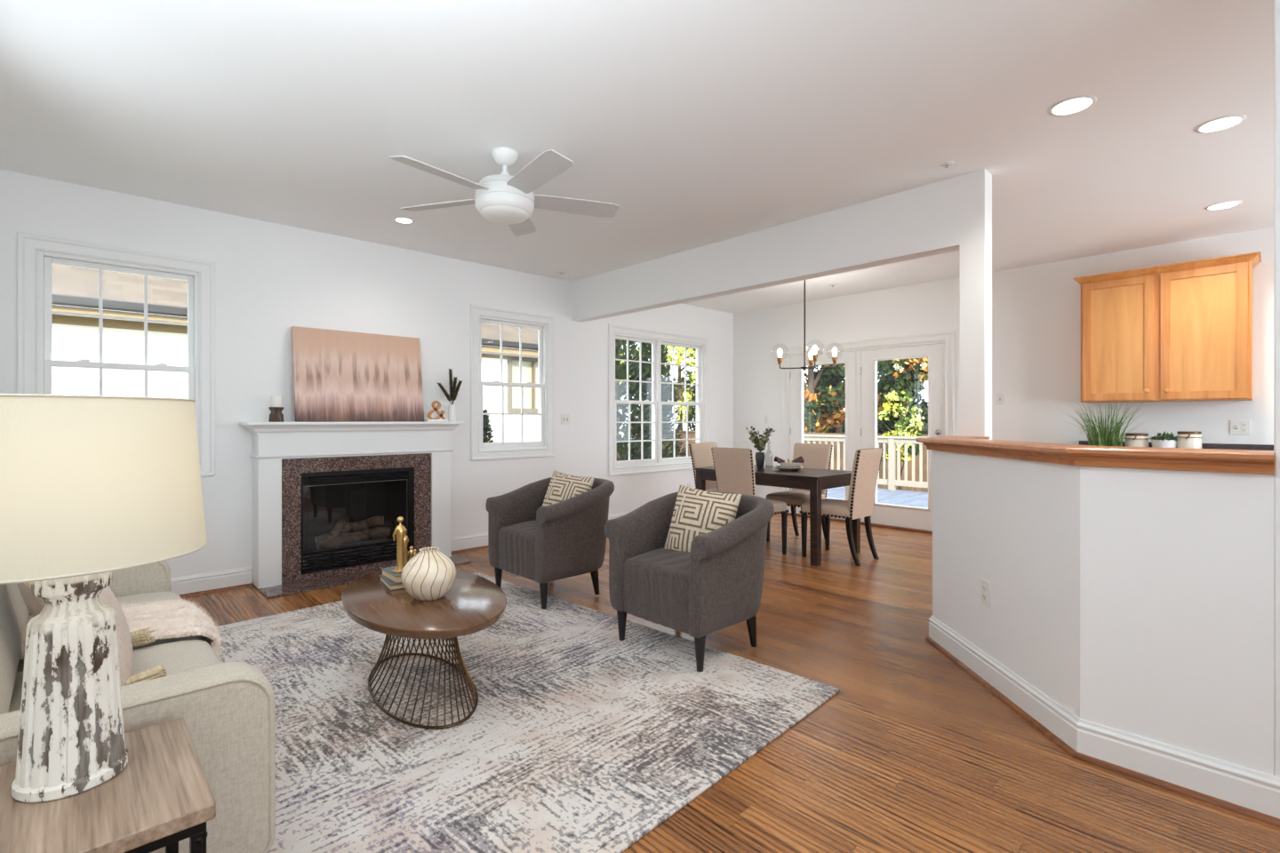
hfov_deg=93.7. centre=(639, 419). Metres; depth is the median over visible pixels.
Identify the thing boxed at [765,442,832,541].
dining chair
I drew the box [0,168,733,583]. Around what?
wall
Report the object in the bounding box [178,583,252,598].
trim
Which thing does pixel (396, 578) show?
book
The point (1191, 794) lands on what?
trim
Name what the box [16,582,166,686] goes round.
pillow
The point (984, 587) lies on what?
socket
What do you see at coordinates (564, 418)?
light switch
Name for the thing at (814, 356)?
bulb socket
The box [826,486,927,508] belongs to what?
deck
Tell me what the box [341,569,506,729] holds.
coffee table
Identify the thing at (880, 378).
tree
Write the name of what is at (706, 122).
ceiling
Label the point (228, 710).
sofa
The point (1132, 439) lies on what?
canister
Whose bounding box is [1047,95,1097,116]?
recessed light
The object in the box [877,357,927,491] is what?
tree
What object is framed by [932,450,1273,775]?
wall partition
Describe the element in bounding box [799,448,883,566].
dining chair
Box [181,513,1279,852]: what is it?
floor
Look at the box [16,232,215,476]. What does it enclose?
window
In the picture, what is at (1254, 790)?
baseboard
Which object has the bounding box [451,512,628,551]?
baseboard
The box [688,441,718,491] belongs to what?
dining chair
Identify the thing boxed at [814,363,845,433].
tree
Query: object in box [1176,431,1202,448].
canister
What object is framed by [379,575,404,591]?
book
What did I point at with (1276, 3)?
wall
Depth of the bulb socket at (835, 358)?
6.15 m
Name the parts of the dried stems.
stem, stem, stem, stem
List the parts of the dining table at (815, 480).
leg, leg, leg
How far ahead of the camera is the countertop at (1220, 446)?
4.83 m
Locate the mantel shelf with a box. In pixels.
[239,421,463,425]
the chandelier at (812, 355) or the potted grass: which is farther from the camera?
the chandelier at (812, 355)
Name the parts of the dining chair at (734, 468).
backrest nailhead trim, backrest, seat, leg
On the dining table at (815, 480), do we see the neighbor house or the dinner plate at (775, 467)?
the dinner plate at (775, 467)
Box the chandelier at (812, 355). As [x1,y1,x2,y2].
[772,280,843,370]
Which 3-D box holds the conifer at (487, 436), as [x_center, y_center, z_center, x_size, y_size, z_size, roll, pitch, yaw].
[-2.011,0.889,7.739,0.979,2.093,0.990,0,0,-43]
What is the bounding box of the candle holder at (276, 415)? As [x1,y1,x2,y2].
[268,407,283,422]
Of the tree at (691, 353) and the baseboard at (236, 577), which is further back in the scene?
the tree at (691, 353)
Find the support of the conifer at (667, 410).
on the ground
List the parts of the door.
panel, glazing frame, panel, glazing frame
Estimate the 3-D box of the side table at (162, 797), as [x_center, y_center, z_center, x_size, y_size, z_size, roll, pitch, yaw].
[-1.048,0.956,1.065,0.426,0.560,0.422,0,0,-43]
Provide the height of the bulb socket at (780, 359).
0.068 m
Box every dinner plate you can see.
[773,465,803,471]
[775,464,802,467]
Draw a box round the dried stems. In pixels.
[437,368,462,404]
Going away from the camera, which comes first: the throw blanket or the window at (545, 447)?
the throw blanket
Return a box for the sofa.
[0,560,275,852]
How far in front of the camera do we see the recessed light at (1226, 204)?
4.20 m
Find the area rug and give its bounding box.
[216,572,839,852]
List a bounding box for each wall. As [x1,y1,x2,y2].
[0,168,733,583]
[733,226,1273,498]
[1273,0,1279,777]
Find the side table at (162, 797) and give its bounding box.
[0,718,215,852]
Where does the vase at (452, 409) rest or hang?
on the fireplace
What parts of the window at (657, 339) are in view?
sash, sash, sash, sash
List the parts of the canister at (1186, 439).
lid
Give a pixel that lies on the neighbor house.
(74, 338)
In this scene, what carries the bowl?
on the dinner plate at (776, 465)
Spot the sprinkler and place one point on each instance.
(947, 164)
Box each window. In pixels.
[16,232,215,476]
[470,304,554,461]
[608,323,709,476]
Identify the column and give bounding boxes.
[960,240,991,439]
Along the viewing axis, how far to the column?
3.64 m
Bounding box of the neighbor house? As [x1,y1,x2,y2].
[51,264,538,442]
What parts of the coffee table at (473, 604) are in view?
wire rod, wire rod, wire rod, wire rod, wire rod, wire rod, wire rod, wire rod, wire rod, wire rod, wire rod, wire rod, wire rod, wire rod, wire rod, wire rod, wire rod, wire rod, wire rod, wire rod, wire rod, wire rod, wire rod, wire rod, wire rod, wire rod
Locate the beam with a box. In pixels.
[572,168,991,322]
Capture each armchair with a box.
[485,477,614,609]
[604,490,774,671]
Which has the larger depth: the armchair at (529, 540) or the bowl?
the bowl
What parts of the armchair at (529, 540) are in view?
leg, leg, leg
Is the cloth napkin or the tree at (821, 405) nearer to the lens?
the cloth napkin
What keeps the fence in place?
on the ground
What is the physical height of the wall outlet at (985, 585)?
0.114 m
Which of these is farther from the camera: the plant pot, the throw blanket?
the plant pot
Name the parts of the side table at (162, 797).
frame rail, leg, leg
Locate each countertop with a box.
[915,436,1273,475]
[1079,440,1273,450]
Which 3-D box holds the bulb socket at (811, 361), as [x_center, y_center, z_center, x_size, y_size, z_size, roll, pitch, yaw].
[1.838,-0.613,6.448,0.052,0.068,0.052,0,0,-44]
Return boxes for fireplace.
[239,421,470,599]
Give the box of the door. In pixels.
[780,331,954,534]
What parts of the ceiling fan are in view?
fan blade, fan blade, lamp shade, fan blade, fan blade, fan blade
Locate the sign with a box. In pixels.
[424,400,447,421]
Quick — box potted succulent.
[1149,431,1177,447]
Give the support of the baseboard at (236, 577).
attached to the wall at (271, 278)
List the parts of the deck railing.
rail, post, rail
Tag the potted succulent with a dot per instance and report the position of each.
(1171, 442)
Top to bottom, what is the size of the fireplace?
1.220 m
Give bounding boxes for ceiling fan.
[389,146,619,236]
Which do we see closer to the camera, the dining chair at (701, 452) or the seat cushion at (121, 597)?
the seat cushion at (121, 597)
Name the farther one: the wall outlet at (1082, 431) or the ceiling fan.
the wall outlet at (1082, 431)
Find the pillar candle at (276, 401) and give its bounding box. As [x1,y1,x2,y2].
[271,396,281,407]
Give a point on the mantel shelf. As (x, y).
(396, 423)
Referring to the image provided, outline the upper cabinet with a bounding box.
[1072,251,1261,403]
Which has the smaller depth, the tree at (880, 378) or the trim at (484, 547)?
the trim at (484, 547)
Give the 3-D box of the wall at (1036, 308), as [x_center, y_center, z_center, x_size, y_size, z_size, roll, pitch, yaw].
[4.105,-0.134,5.640,0.120,2.740,7.970,0,0,-43]
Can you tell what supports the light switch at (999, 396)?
attached to the wall at (1036, 308)
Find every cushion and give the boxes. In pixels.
[0,584,21,714]
[6,583,29,639]
[8,639,221,712]
[16,592,203,672]
[497,520,535,581]
[623,547,690,633]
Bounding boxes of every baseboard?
[170,567,251,594]
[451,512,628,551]
[928,615,1279,819]
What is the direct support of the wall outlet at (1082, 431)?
attached to the wall at (1036, 308)
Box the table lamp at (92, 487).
[0,393,207,802]
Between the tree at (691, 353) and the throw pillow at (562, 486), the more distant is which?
the tree at (691, 353)
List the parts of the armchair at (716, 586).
leg, leg, leg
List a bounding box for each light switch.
[560,414,569,424]
[763,415,767,423]
[996,392,1003,404]
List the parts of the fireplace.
crown moulding, insert frame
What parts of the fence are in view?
fence rail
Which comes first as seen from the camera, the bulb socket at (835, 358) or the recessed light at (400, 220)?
the recessed light at (400, 220)
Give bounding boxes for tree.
[619,341,695,430]
[803,364,845,432]
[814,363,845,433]
[841,360,895,433]
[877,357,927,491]
[878,390,924,489]
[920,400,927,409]
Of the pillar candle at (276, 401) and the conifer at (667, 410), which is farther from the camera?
the conifer at (667, 410)
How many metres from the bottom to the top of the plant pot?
0.165 m
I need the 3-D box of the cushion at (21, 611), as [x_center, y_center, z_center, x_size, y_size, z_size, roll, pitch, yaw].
[-2.338,0.551,2.122,0.253,0.431,0.828,0,0,-44]
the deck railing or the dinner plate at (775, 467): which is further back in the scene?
the deck railing
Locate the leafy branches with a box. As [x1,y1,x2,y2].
[745,426,775,452]
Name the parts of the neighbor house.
blind pane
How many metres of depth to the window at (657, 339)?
7.46 m
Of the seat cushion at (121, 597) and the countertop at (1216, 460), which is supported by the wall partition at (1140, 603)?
the countertop at (1216, 460)
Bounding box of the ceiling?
[0,0,1273,313]
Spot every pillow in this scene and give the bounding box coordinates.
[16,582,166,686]
[542,470,594,506]
[664,484,741,552]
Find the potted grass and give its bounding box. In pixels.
[1064,399,1143,447]
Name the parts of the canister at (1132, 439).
lid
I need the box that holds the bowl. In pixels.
[779,461,798,465]
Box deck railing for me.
[803,434,927,490]
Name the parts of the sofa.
arm, arm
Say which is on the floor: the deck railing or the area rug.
the area rug
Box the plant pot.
[1151,440,1177,447]
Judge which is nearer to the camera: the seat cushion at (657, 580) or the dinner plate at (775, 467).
the seat cushion at (657, 580)
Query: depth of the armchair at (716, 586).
3.10 m
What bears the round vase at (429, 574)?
on the coffee table at (473, 604)
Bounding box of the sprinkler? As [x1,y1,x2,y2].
[939,160,955,168]
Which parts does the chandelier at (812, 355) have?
light bulb, rod, light bulb, light bulb, arm, light bulb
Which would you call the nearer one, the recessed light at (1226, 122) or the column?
the recessed light at (1226, 122)
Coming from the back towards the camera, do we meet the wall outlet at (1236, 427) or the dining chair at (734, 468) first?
the dining chair at (734, 468)
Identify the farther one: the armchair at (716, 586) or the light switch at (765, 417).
the light switch at (765, 417)
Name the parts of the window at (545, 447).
sash, sash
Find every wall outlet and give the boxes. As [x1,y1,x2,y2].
[981,579,990,607]
[1080,422,1088,434]
[1230,420,1250,434]
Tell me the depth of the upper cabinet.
4.86 m
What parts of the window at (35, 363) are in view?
sash, sash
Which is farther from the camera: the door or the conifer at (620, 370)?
the conifer at (620, 370)
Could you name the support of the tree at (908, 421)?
on the ground
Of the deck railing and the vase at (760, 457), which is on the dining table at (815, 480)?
the vase at (760, 457)
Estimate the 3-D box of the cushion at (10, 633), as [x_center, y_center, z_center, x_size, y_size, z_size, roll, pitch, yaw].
[-1.765,0.551,1.518,0.253,0.431,0.828,0,0,-44]
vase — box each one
[400,546,456,600]
[448,404,455,421]
[755,452,765,468]
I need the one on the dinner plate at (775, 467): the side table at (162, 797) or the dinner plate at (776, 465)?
the dinner plate at (776, 465)
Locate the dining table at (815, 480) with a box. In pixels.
[695,464,860,567]
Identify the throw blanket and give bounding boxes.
[19,598,223,661]
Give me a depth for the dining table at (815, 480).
5.29 m
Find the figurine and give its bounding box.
[391,516,416,573]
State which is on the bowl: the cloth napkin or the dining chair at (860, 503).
the cloth napkin
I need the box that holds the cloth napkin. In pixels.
[774,456,804,463]
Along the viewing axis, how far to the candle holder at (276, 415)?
4.41 m
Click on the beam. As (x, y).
(936, 218)
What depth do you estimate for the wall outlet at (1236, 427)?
4.80 m
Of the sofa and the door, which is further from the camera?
the door
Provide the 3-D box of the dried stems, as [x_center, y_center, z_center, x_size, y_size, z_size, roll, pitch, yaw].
[-1.713,-0.290,5.405,0.242,0.344,0.062,0,0,-43]
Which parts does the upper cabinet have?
door panel, door, crown, door panel, door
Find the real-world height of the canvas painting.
0.739 m
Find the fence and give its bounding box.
[662,430,927,492]
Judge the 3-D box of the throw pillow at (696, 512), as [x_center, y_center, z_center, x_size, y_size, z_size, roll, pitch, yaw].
[0.347,0.596,3.411,0.428,0.421,0.210,0,0,42]
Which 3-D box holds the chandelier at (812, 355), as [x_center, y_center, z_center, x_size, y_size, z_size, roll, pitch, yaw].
[1.755,-1.006,6.234,0.587,0.995,0.605,0,0,-43]
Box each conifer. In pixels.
[482,408,496,442]
[615,339,651,461]
[620,342,688,460]
[680,383,695,431]
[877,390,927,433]
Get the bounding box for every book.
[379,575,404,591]
[381,566,402,583]
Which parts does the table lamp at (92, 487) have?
lamp shade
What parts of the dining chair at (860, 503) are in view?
leg, seat nailhead trim, seat, leg, leg, backrest, backrest nailhead trim, leg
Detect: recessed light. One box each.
[392,216,415,223]
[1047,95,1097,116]
[1193,113,1247,133]
[1204,200,1242,210]
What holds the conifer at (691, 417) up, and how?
on the ground
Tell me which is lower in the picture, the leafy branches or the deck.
the deck
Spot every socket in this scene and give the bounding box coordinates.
[776,357,782,364]
[808,359,813,366]
[812,354,817,361]
[832,356,837,363]
[982,584,986,591]
[982,593,986,600]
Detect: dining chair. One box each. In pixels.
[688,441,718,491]
[711,447,789,554]
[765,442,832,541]
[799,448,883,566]
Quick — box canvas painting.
[291,326,423,422]
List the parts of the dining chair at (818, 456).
leg, leg, seat, backrest, backrest nailhead trim, leg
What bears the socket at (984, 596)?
attached to the wall outlet at (985, 585)
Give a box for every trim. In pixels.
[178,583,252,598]
[451,512,780,553]
[925,635,1279,828]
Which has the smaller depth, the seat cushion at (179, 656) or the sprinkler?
the seat cushion at (179, 656)
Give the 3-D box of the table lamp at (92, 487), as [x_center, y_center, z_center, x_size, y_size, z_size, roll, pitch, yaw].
[-1.072,0.317,1.134,0.415,0.717,0.415,0,0,34]
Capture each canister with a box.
[1124,432,1149,447]
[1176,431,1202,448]

